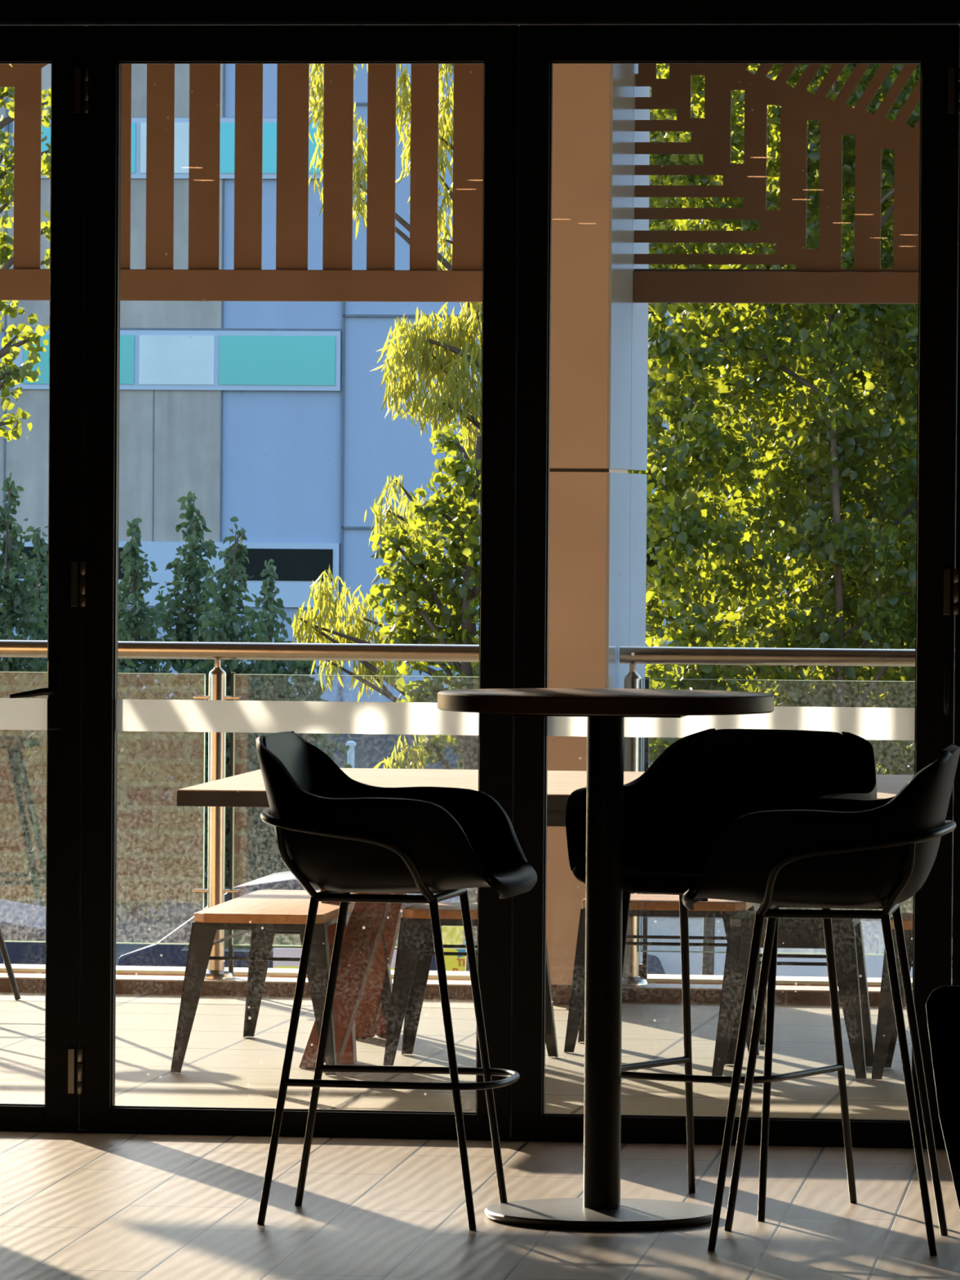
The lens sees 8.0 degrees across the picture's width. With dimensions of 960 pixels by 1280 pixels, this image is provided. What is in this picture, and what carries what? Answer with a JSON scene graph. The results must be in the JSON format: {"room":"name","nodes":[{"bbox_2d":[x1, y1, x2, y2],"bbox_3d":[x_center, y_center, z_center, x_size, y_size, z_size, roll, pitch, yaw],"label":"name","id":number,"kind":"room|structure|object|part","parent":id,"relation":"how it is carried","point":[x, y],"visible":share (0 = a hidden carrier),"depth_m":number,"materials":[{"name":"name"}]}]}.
{"room":"cafe","nodes":[
{"label":"cafe","id":0,"kind":"room"},
{"bbox_2d":[0,964,912,987],"bbox_3d":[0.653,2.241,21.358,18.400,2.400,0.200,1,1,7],"label":"curb","id":1,"kind":"structure","parent":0,"point":[17,968],"depth_m":21.39,"materials":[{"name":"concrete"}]},
{"bbox_2d":[0,963,906,1006],"bbox_3d":[0.591,1.093,20.759,18.000,0.170,1.000,1,1,7],"label":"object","id":2,"kind":"structure","parent":1,"relation":"attached to","point":[24,985],"depth_m":20.35,"materials":[{"name":"stone"}]},
{"bbox_2d":[0,973,912,993],"bbox_3d":[0.542,1.022,20.352,18.000,0.005,0.178,1,1,7],"label":"trim","id":3,"kind":"structure","parent":2,"relation":"on","point":[2,975],"depth_m":20.42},
{"bbox_2d":[0,640,479,978],"bbox_3d":[-4.040,0.474,20.929,8.554,0.999,0.104,1,1,7],"label":"balcony railing","id":4,"kind":"object","parent":3,"relation":"on","point":[215,890],"visible":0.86,"depth_m":20.51,"materials":[{"name":"silver metal"}]},
{"bbox_3d":[-0.783,0.543,20.530,0.052,0.924,0.052,1,1,7],"label":"post","id":5,"kind":"part","parent":4,"relation":"part of","materials":[{"name":"silver metal"}]},
{"bbox_3d":[-4.036,0.000,20.919,8.554,0.051,0.051,1,1,7],"label":"handrail","id":6,"kind":"part","parent":4,"relation":"part of","materials":[{"name":"silver metal"}]},
{"bbox_2d":[618,646,955,986],"bbox_3d":[3.441,0.548,20.011,6.172,0.999,0.104,1,1,7],"label":"balcony railing","id":7,"kind":"object","parent":3,"relation":"on","point":[632,655],"visible":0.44,"depth_m":20.33,"materials":[{"name":"silver metal"}]},
{"bbox_3d":[0.447,0.555,20.379,0.052,0.924,0.052,1,1,7],"label":"post","id":8,"kind":"part","parent":7,"relation":"part of","materials":[{"name":"silver metal"}]},
{"bbox_3d":[3.460,0.074,19.999,6.140,0.051,0.051,1,1,7],"label":"handrail","id":9,"kind":"part","parent":7,"relation":"part of","materials":[{"name":"silver metal"}]},
{"bbox_2d":[0,991,959,1279],"bbox_3d":[-1.509,1.443,3.682,18.000,0.125,33.420,1,1,7],"label":"floor","id":10,"kind":"structure","parent":0,"point":[73,1206],"depth_m":14.96,"materials":[{"name":"beige tile"}]},
{"bbox_2d":[0,927,20,999],"bbox_3d":[-1.663,0.687,20.051,0.502,0.731,0.502,1,1,25],"label":"bench","id":11,"kind":"object","parent":10,"relation":"on","point":[2,946],"visible":1,"depth_m":20.15,"materials":[{"name":"black metal"}]},
{"bbox_2d":[170,889,392,1075],"bbox_3d":[-0.504,0.893,18.209,0.427,0.405,1.216,1,1,7],"label":"bench","id":12,"kind":"object","parent":10,"relation":"on","point":[267,913],"visible":0.68,"depth_m":17.68,"materials":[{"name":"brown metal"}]},
{"bbox_3d":[-0.747,0.914,17.680,0.128,0.381,0.091,-1,2,-41],"label":"leg","id":13,"kind":"part","parent":12,"relation":"part of","materials":[{"name":"grey metal"}]},
{"bbox_3d":[-0.612,0.893,18.782,0.091,0.381,0.128,0,1,-35],"label":"leg","id":14,"kind":"part","parent":12,"relation":"part of","materials":[{"name":"grey metal"}]},
{"bbox_3d":[-0.502,0.703,18.206,0.337,0.024,1.116,1,1,7],"label":"seat","id":15,"kind":"part","parent":12,"relation":"part of","materials":[{"name":"brown wood"}]},
{"bbox_3d":[-0.396,0.918,17.637,0.091,0.381,0.128,0,1,-35],"label":"leg","id":16,"kind":"part","parent":12,"relation":"part of","materials":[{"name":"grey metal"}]},
{"bbox_3d":[-0.260,0.897,18.739,0.128,0.381,0.091,-1,2,-41],"label":"leg","id":17,"kind":"part","parent":12,"relation":"part of","materials":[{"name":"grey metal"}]},
{"bbox_2d":[255,730,537,1230],"bbox_3d":[-0.174,0.687,14.092,0.536,0.990,0.612,1,1,10],"label":"bar stool","id":18,"kind":"object","parent":10,"relation":"on","point":[340,835],"visible":0.99,"depth_m":13.90,"materials":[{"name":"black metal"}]},
{"bbox_3d":[-0.388,0.850,13.952,0.122,0.667,0.018,0,1,-5],"label":"leg","id":19,"kind":"part","parent":18,"relation":"part of","materials":[{"name":"black metal"}]},
{"bbox_3d":[-0.326,0.843,14.303,0.122,0.667,0.018,1,1,25],"label":"leg","id":20,"kind":"part","parent":18,"relation":"part of","materials":[{"name":"black metal"}]},
{"bbox_3d":[-0.212,0.448,14.094,0.315,0.157,0.518,1,1,10],"label":"under frame","id":21,"kind":"part","parent":18,"relation":"part of","materials":[{"name":"black metal"}]},
{"bbox_3d":[-0.056,0.854,13.890,0.108,0.667,0.018,1,1,22],"label":"leg","id":22,"kind":"part","parent":18,"relation":"part of","materials":[{"name":"black metal"}]},
{"bbox_3d":[0.007,0.847,14.248,0.108,0.667,0.018,0,1,-2],"label":"leg","id":23,"kind":"part","parent":18,"relation":"part of","materials":[{"name":"black metal"}]},
{"bbox_2d":[382,902,558,1065],"bbox_3d":[-0.021,0.900,18.067,0.415,0.405,0.380,1,1,7],"label":"bench","id":24,"kind":"object","parent":10,"relation":"on","point":[415,945],"visible":0.43,"depth_m":17.93,"materials":[{"name":"grey metal"}]},
{"bbox_3d":[-0.206,0.913,17.931,0.102,0.381,0.091,-1,2,-41],"label":"leg","id":25,"kind":"part","parent":24,"relation":"part of","materials":[{"name":"grey metal"}]},
{"bbox_3d":[-0.168,0.907,18.244,0.091,0.381,0.102,0,1,-35],"label":"leg","id":26,"kind":"part","parent":24,"relation":"part of","materials":[{"name":"grey metal"}]},
{"bbox_3d":[-0.019,0.710,18.063,0.335,0.024,0.340,1,1,7],"label":"seat","id":27,"kind":"part","parent":24,"relation":"part of","materials":[{"name":"brown wood"}]},
{"bbox_3d":[0.165,0.911,18.203,0.102,0.381,0.091,-1,2,-41],"label":"leg","id":28,"kind":"part","parent":24,"relation":"part of","materials":[{"name":"grey metal"}]},
{"bbox_2d":[0,1127,946,1149],"bbox_3d":[1.071,1.156,15.749,6.065,0.010,0.100,1,1,7],"label":"door track","id":29,"kind":"structure","parent":10,"relation":"on","point":[510,1138],"depth_m":15.85,"materials":[{"name":"black metal"}]},
{"bbox_2d":[176,768,914,1067],"bbox_3d":[0.784,0.744,18.180,2.956,0.725,1.540,1,1,7],"label":"table","id":30,"kind":"object","parent":10,"relation":"on","point":[357,1010],"visible":0.34,"depth_m":17.96,"materials":[{"name":"weathered oak"},{"name":"rusted red brown metal"}]},
{"bbox_3d":[-0.381,0.757,18.169,0.081,0.682,0.457,0,1,-7],"label":"leg","id":31,"kind":"part","parent":30,"relation":"part of","materials":[{"name":"brown metal"}]},
{"bbox_3d":[-0.308,0.761,17.973,0.271,0.682,0.376,1,1,7],"label":"leg","id":32,"kind":"part","parent":30,"relation":"part of","materials":[{"name":"brown metal"}]},
{"bbox_3d":[-0.250,0.747,18.700,0.242,0.682,0.306,1,1,7],"label":"leg","id":33,"kind":"part","parent":30,"relation":"part of","materials":[{"name":"brown metal"}]},
{"bbox_3d":[-0.321,0.745,18.774,0.070,0.682,0.376,1,1,27],"label":"leg","id":34,"kind":"part","parent":30,"relation":"part of","materials":[{"name":"brown metal"}]},
{"bbox_2d":[437,688,773,1230],"bbox_3d":[0.253,0.646,14.118,0.688,1.076,0.688,1,1,7],"label":"bar table","id":35,"kind":"object","parent":10,"relation":"on","point":[602,1207],"visible":0.96,"depth_m":14.08,"materials":[{"name":"metal"}]},
{"bbox_3d":[0.257,0.148,14.108,0.340,0.008,0.340,1,1,7],"label":"mounting plate","id":36,"kind":"part","parent":35,"relation":"part of","materials":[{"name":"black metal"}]},
{"bbox_2d":[564,893,766,1055],"bbox_3d":[0.506,0.895,18.528,0.520,0.405,0.370,1,1,7],"label":"bench","id":37,"kind":"object","parent":10,"relation":"on","point":[640,904],"visible":0.39,"depth_m":18.39,"materials":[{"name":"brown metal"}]},
{"bbox_3d":[0.283,0.907,18.419,0.106,0.381,0.099,1,1,7],"label":"leg","id":38,"kind":"part","parent":37,"relation":"part of","materials":[{"name":"grey metal"}]},
{"bbox_3d":[0.306,0.901,18.706,0.091,0.381,0.102,0,1,-35],"label":"leg","id":39,"kind":"part","parent":37,"relation":"part of","materials":[{"name":"grey metal"}]},
{"bbox_3d":[0.507,0.704,18.524,0.440,0.024,0.330,1,1,7],"label":"seat","id":40,"kind":"part","parent":37,"relation":"part of","materials":[{"name":"brown wood"}]},
{"bbox_3d":[0.705,0.912,18.350,0.091,0.381,0.102,0,1,-35],"label":"leg","id":41,"kind":"part","parent":37,"relation":"part of","materials":[{"name":"grey metal"}]},
{"bbox_3d":[0.743,0.906,18.653,0.102,0.381,0.091,-1,2,-41],"label":"leg","id":42,"kind":"part","parent":37,"relation":"part of","materials":[{"name":"grey metal"}]},
{"bbox_2d":[565,728,876,1221],"bbox_3d":[0.507,0.687,14.351,0.612,0.990,0.536,1,1,29],"label":"bar stool","id":43,"kind":"object","parent":10,"relation":"on","point":[676,812],"visible":0.49,"depth_m":14.54,"materials":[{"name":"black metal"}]},
{"bbox_3d":[0.273,0.848,14.306,0.018,0.667,0.108,1,2,41],"label":"leg","id":44,"kind":"part","parent":43,"relation":"part of","materials":[{"name":"black metal"}]},
{"bbox_3d":[0.528,0.448,14.381,0.518,0.157,0.315,1,1,29],"label":"under frame","id":45,"kind":"part","parent":43,"relation":"part of","materials":[{"name":"black metal"}]},
{"bbox_3d":[0.438,0.843,14.601,0.018,0.667,0.122,1,1,14],"label":"leg","id":46,"kind":"part","parent":43,"relation":"part of","materials":[{"name":"black metal"}]},
{"bbox_3d":[0.592,0.854,14.132,0.018,0.667,0.108,1,1,16],"label":"leg","id":47,"kind":"part","parent":43,"relation":"part of","materials":[{"name":"black metal"}]},
{"bbox_3d":[0.750,0.849,14.430,0.018,0.667,0.122,2,2,43],"label":"leg","id":48,"kind":"part","parent":43,"relation":"part of","materials":[{"name":"black metal"}]},
{"bbox_2d":[711,911,874,1078],"bbox_3d":[0.814,0.912,17.816,0.395,0.403,0.380,1,1,7],"label":"bench","id":49,"kind":"object","parent":10,"relation":"on","point":[793,932],"visible":0.91,"depth_m":17.66,"materials":[{"name":"grey metal"}]},
{"bbox_3d":[0.653,0.925,17.695,0.106,0.379,0.099,1,1,7],"label":"leg","id":50,"kind":"part","parent":49,"relation":"part of","materials":[{"name":"grey metal"}]},
{"bbox_3d":[0.676,0.920,17.992,0.091,0.379,0.102,0,1,-35],"label":"leg","id":51,"kind":"part","parent":49,"relation":"part of","materials":[{"name":"grey metal"}]},
{"bbox_3d":[0.815,0.723,17.812,0.315,0.024,0.340,1,1,7],"label":"seat","id":52,"kind":"part","parent":49,"relation":"part of","materials":[{"name":"brown wood"}]},
{"bbox_3d":[0.951,0.929,17.641,0.091,0.379,0.102,0,1,-35],"label":"leg","id":53,"kind":"part","parent":49,"relation":"part of","materials":[{"name":"grey metal"}]},
{"bbox_3d":[0.989,0.923,17.953,0.102,0.379,0.091,-1,2,-41],"label":"leg","id":54,"kind":"part","parent":49,"relation":"part of","materials":[{"name":"grey metal"}]},
{"bbox_2d":[681,743,959,1255],"bbox_3d":[0.678,0.702,13.681,0.536,0.990,0.612,1,1,7],"label":"bar stool","id":55,"kind":"object","parent":10,"relation":"on","point":[815,852],"visible":1,"depth_m":13.46,"materials":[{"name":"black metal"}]},
{"bbox_3d":[0.502,0.865,13.523,0.108,0.667,0.018,0,1,-5],"label":"leg","id":56,"kind":"part","parent":55,"relation":"part of","materials":[{"name":"black metal"}]},
{"bbox_3d":[0.547,0.858,13.883,0.108,0.667,0.018,1,1,19],"label":"leg","id":57,"kind":"part","parent":55,"relation":"part of","materials":[{"name":"black metal"}]},
{"bbox_3d":[0.720,0.463,13.671,0.315,0.157,0.518,1,1,7],"label":"under frame","id":58,"kind":"part","parent":55,"relation":"part of","materials":[{"name":"black metal"}]},
{"bbox_3d":[0.838,0.868,13.485,0.122,0.667,0.018,1,1,22],"label":"leg","id":59,"kind":"part","parent":55,"relation":"part of","materials":[{"name":"black metal"}]},
{"bbox_3d":[0.881,0.862,13.839,0.122,0.667,0.018,0,1,-8],"label":"leg","id":60,"kind":"part","parent":55,"relation":"part of","materials":[{"name":"black metal"}]},
{"bbox_2d":[871,912,952,1079],"bbox_3d":[1.226,0.916,17.746,0.410,0.405,0.380,1,1,7],"label":"bench","id":61,"kind":"object","parent":10,"relation":"on","point":[886,1034],"visible":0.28,"depth_m":17.60,"materials":[{"name":"grey metal"}]},
{"bbox_3d":[1.055,0.929,17.625,0.101,0.381,0.099,1,1,7],"label":"leg","id":62,"kind":"part","parent":61,"relation":"part of","materials":[{"name":"grey metal"}]},
{"bbox_3d":[1.077,0.923,17.921,0.091,0.381,0.099,0,1,-35],"label":"leg","id":63,"kind":"part","parent":61,"relation":"part of","materials":[{"name":"grey metal"}]},
{"bbox_3d":[1.227,0.725,17.742,0.340,0.024,0.340,1,1,7],"label":"seat","id":64,"kind":"part","parent":61,"relation":"part of","materials":[{"name":"brown wood"}]},
{"bbox_2d":[925,985,959,1210],"bbox_3d":[0.864,0.876,9.612,0.470,0.811,0.471,1,1,7],"label":"chair","id":65,"kind":"object","parent":10,"relation":"on","point":[943,1003],"visible":1,"depth_m":9.43,"materials":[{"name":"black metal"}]},
{"bbox_2d":[0,0,959,26],"bbox_3d":[0.015,-2.008,15.813,18.000,1.190,0.180,1,1,7],"label":"ceiling","id":66,"kind":"structure","parent":0,"point":[12,12],"depth_m":15.74,"materials":[{"name":"black metal"}]},
{"bbox_2d":[0,25,86,1128],"bbox_3d":[-1.415,-0.148,15.993,0.998,2.547,0.135,1,1,7],"label":"door","id":67,"kind":"structure","parent":66,"relation":"in","point":[60,714],"depth_m":15.93,"materials":[{"name":"black metal"}]},
{"bbox_3d":[-1.029,0.122,15.913,0.105,0.026,0.062,1,1,7],"label":"lever handle","id":68,"kind":"part","parent":67,"relation":"part of","materials":[{"name":"black metal"}]},
{"bbox_3d":[-0.984,0.128,15.936,0.030,0.160,0.008,1,1,7],"label":"handle plate","id":69,"kind":"part","parent":67,"relation":"part of","materials":[{"name":"black metal"}]},
{"bbox_2d":[67,25,519,1137],"bbox_3d":[-0.429,-0.139,15.895,1.027,2.547,0.089,1,1,7],"label":"door","id":70,"kind":"structure","parent":66,"relation":"in","point":[496,47],"depth_m":15.88,"materials":[{"name":"black metal"}]},
{"bbox_2d":[511,24,959,1145],"bbox_3d":[0.581,-0.128,15.764,1.003,2.547,0.102,1,1,7],"label":"door","id":71,"kind":"structure","parent":66,"relation":"in","point":[930,724],"depth_m":15.74,"materials":[{"name":"black metal"}]},
{"bbox_3d":[1.060,0.113,15.673,0.011,0.124,0.029,1,1,7],"label":"pull handle","id":72,"kind":"part","parent":71,"relation":"part of","materials":[{"name":"black metal"}]},
{"bbox_2d":[943,67,959,985],"bbox_3d":[1.568,-0.119,15.650,1.027,2.547,0.089,1,1,7],"label":"door","id":73,"kind":"structure","parent":66,"relation":"in","point":[951,90],"depth_m":15.68,"materials":[{"name":"black metal"}]},
{"bbox_2d":[546,63,649,1003],"bbox_3d":[0.350,-0.697,20.658,0.195,3.500,1.102,1,1,7],"label":"pillar","id":74,"kind":"structure","parent":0,"point":[599,353],"depth_m":20.12,"materials":[{"name":"brown tile"}]},
{"bbox_3d":[0.357,-2.530,18.557,18.400,0.250,5.350,1,1,7],"label":"ceiling","id":75,"kind":"structure","parent":0,"visible":0},
{"bbox_2d":[0,63,483,302],"bbox_3d":[-1.493,-1.741,20.971,3.555,1.414,0.050,1,1,7],"label":"slatted screen","id":76,"kind":"object","parent":75,"relation":"hanging from","point":[291,280],"visible":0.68,"depth_m":20.86,"materials":[{"name":"brown wood"}]},
{"bbox_3d":[-1.498,-1.081,20.985,3.555,0.094,0.050,1,1,7],"label":"rail","id":77,"kind":"part","parent":76,"relation":"part of","materials":[{"name":"brown wood"}]},
{"bbox_2d":[633,63,959,304],"bbox_3d":[2.467,-1.701,20.485,4.066,1.414,0.050,1,1,7],"label":"slatted screen","id":78,"kind":"object","parent":75,"relation":"hanging from","point":[819,277],"visible":0.77,"depth_m":20.68,"materials":[{"name":"orange metal"}]},
{"bbox_3d":[2.472,-1.041,20.497,4.046,0.094,0.050,1,1,7],"label":"rail","id":79,"kind":"part","parent":78,"relation":"part of","materials":[{"name":"orange metal"}]},
{"label":"outside","id":80,"kind":"structure","parent":0,"visible":0},
{"bbox_2d":[0,732,907,965],"bbox_3d":[16.178,0.915,147.706,280.000,0.200,254.400,1,1,7],"label":"ground","id":81,"kind":"structure","parent":80,"point":[370,749],"depth_m":62.67,"materials":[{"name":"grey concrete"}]},
{"bbox_2d":[0,898,45,964],"bbox_3d":[-4.618,1.995,46.530,4.099,1.400,1.720,1,1,7],"label":"car","id":82,"kind":"object","parent":81,"relation":"on","point":[19,921],"visible":0.13,"depth_m":45.49,"materials":[{"name":"blue paint"}]},
{"bbox_2d":[0,471,47,904],"bbox_3d":[-4.173,0.466,60.674,1.109,3.898,1.046,0,1,2],"label":"tree","id":83,"kind":"object","parent":81,"relation":"on","point":[13,596],"visible":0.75,"depth_m":60.62,"materials":[{"name":"green plant"}]},
{"bbox_2d":[0,525,48,891],"bbox_3d":[-4.070,0.720,63.804,1.049,3.585,1.019,1,1,7],"label":"tree","id":84,"kind":"object","parent":81,"relation":"on","point":[40,566],"visible":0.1,"depth_m":63.60,"materials":[{"name":"green plant"}]},
{"bbox_2d":[0,63,50,441],"bbox_3d":[-2.613,-0.264,36.819,0.798,6.342,0.871,1,1,7],"label":"street tree","id":85,"kind":"object","parent":81,"relation":"on","point":[28,337],"visible":0.6,"depth_m":36.81,"materials":[{"name":"green plant"}]},
{"bbox_2d":[21,601,160,913],"bbox_3d":[-3.279,0.786,57.824,1.187,3.386,1.086,0,1,3],"label":"tree","id":86,"kind":"object","parent":81,"relation":"on","point":[124,738],"visible":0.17,"depth_m":57.79,"materials":[{"name":"green plant"}]},
{"bbox_2d":[115,517,195,915],"bbox_3d":[-3.022,0.677,60.536,1.081,3.499,1.056,1,1,7],"label":"tree","id":87,"kind":"object","parent":81,"relation":"on","point":[138,625],"visible":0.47,"depth_m":60.46,"materials":[{"name":"green plant"}]},
{"bbox_2d":[137,490,251,900],"bbox_3d":[-2.689,0.597,62.954,1.336,3.917,1.020,1,1,7],"label":"tree","id":88,"kind":"object","parent":81,"relation":"on","point":[184,623],"visible":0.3,"depth_m":62.84,"materials":[{"name":"green plant"}]},
{"bbox_2d":[176,516,287,906],"bbox_3d":[-2.081,0.700,59.218,1.044,3.518,0.936,1,1,7],"label":"tree","id":89,"kind":"object","parent":81,"relation":"on","point":[228,632],"visible":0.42,"depth_m":59.22,"materials":[{"name":"green plant"}]},
{"bbox_2d":[238,559,327,883],"bbox_3d":[-1.866,0.868,61.407,0.979,3.182,0.967,0,1,-8],"label":"tree","id":90,"kind":"object","parent":81,"relation":"on","point":[279,682],"visible":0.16,"depth_m":61.26,"materials":[{"name":"green plant"}]},
{"bbox_2d":[262,636,352,871],"bbox_3d":[-1.502,1.182,59.385,0.925,2.559,1.034,1,1,7],"label":"tree","id":91,"kind":"object","parent":81,"relation":"on","point":[304,686],"visible":0.12,"depth_m":59.19,"materials":[{"name":"green plant"}]},
{"bbox_2d":[273,947,396,969],"bbox_3d":[-0.824,2.312,39.194,0.711,1.118,0.048,1,1,7],"label":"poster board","id":92,"kind":"object","parent":81,"relation":"on","point":[277,952],"visible":0.04,"depth_m":39.20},
{"bbox_2d":[346,740,355,768],"bbox_3d":[-1.246,1.645,66.424,0.100,1.351,0.100,1,1,7],"label":"bollard","id":93,"kind":"object","parent":81,"relation":"on","point":[350,753],"visible":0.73,"depth_m":66.39,"materials":[{"name":"white metal"}]},
{"bbox_3d":[-1.246,1.670,66.424,0.070,1.301,0.070,1,1,7],"label":"post","id":94,"kind":"part","parent":93,"relation":"part of","materials":[{"name":"white metal"}]},
{"bbox_2d":[290,63,481,768],"bbox_3d":[-0.435,-0.524,40.628,1.440,6.743,1.079,1,1,15],"label":"tree","id":95,"kind":"object","parent":81,"relation":"on","point":[420,347],"visible":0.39,"depth_m":40.50,"materials":[{"name":"green plant"}]},
{"bbox_2d":[117,871,666,974],"bbox_3d":[-0.519,2.131,43.610,3.342,1.308,1.720,1,1,7],"label":"car","id":96,"kind":"object","parent":81,"relation":"on","point":[152,955],"visible":0.16,"depth_m":42.93,"materials":[{"name":"blue paint"}]},
{"bbox_3d":[-1.354,1.747,42.857,1.020,0.381,0.022,1,1,7],"label":"window trim","id":97,"kind":"part","parent":96,"relation":"part of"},
{"bbox_2d":[364,419,480,971],"bbox_3d":[-0.128,0.831,38.520,0.728,4.124,1.245,-1,2,-42],"label":"tree","id":98,"kind":"object","parent":81,"relation":"on","point":[459,522],"visible":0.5,"depth_m":38.55,"materials":[{"name":"green plant"}]},
{"bbox_2d":[0,63,861,702],"bbox_3d":[3.559,-9.283,117.954,78.000,21.200,14.140,1,1,7],"label":"office building","id":99,"kind":"structure","parent":81,"relation":"on","point":[268,412],"depth_m":111.91,"materials":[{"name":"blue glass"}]},
{"bbox_3d":[-6.596,-1.253,112.252,2.128,0.517,0.040,1,1,7],"label":"pane","id":100,"kind":"part","parent":99,"relation":"part of","materials":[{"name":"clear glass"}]},
{"bbox_3d":[-6.522,-4.561,112.179,1.831,0.799,0.040,1,1,7],"label":"pane","id":101,"kind":"part","parent":99,"relation":"part of","materials":[{"name":"teal glass"}]},
{"bbox_3d":[-6.496,-7.997,112.110,1.831,0.817,0.040,1,1,7],"label":"pane","id":102,"kind":"part","parent":99,"relation":"part of","materials":[{"name":"teal glass"}]},
{"bbox_3d":[-6.282,-2.831,112.284,4.202,2.486,0.080,1,1,7],"label":"wall panel","id":103,"kind":"part","parent":99,"relation":"part of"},
{"bbox_3d":[-6.256,-6.298,112.214,4.202,2.444,0.080,1,1,7],"label":"wall panel","id":104,"kind":"part","parent":99,"relation":"part of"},
{"bbox_3d":[-6.231,-9.737,112.145,4.202,2.489,0.080,1,1,7],"label":"wall panel","id":105,"kind":"part","parent":99,"relation":"part of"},
{"bbox_3d":[-4.897,-7.981,111.914,1.233,0.817,0.040,1,1,7],"label":"pane","id":106,"kind":"part","parent":99,"relation":"part of","materials":[{"name":"glass"}]},
{"bbox_3d":[-4.923,-4.545,111.983,1.233,0.799,0.040,1,1,7],"label":"pane","id":107,"kind":"part","parent":99,"relation":"part of","materials":[{"name":"glass"}]},
{"bbox_3d":[-3.261,-7.965,111.713,1.907,0.817,0.040,1,1,7],"label":"pane","id":108,"kind":"part","parent":99,"relation":"part of","materials":[{"name":"teal glass"}]},
{"bbox_3d":[-3.287,-4.529,111.782,1.907,0.799,0.040,1,1,7],"label":"pane","id":109,"kind":"part","parent":99,"relation":"part of","materials":[{"name":"teal glass"}]},
{"bbox_3d":[-3.253,-1.220,111.842,1.749,0.517,0.040,1,1,7],"label":"pane","id":110,"kind":"part","parent":99,"relation":"part of","materials":[{"name":"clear glass"}]},
{"bbox_2d":[441,925,466,971],"bbox_3d":[-0.005,2.251,39.092,0.429,1.258,0.050,1,1,7],"label":"sign","id":111,"kind":"object","parent":81,"relation":"on","point":[451,935],"visible":0.09,"depth_m":39.09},
{"bbox_2d":[627,63,955,974],"bbox_3d":[1.902,-1.770,42.292,3.288,9.198,1.881,1,1,7],"label":"tree","id":112,"kind":"object","parent":81,"relation":"on","point":[708,924],"visible":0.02,"depth_m":42.22,"materials":[{"name":"green plant"}]},
{"bbox_2d":[638,63,959,910],"bbox_3d":[2.313,-0.722,38.074,3.080,7.279,2.783,1,1,7],"label":"tree","id":113,"kind":"object","parent":81,"relation":"on","point":[836,531],"visible":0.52,"depth_m":37.30,"materials":[{"name":"green plant"}]},
{"bbox_2d":[647,844,953,977],"bbox_3d":[3.210,1.931,45.163,4.597,1.700,1.920,1,1,7],"label":"car","id":114,"kind":"object","parent":81,"relation":"on","point":[872,929],"visible":0.02,"depth_m":44.42,"materials":[{"name":"white paint"}]},
{"bbox_3d":[2.008,1.548,44.355,2.100,0.495,0.022,1,1,7],"label":"window trim","id":115,"kind":"part","parent":114,"relation":"part of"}
]}

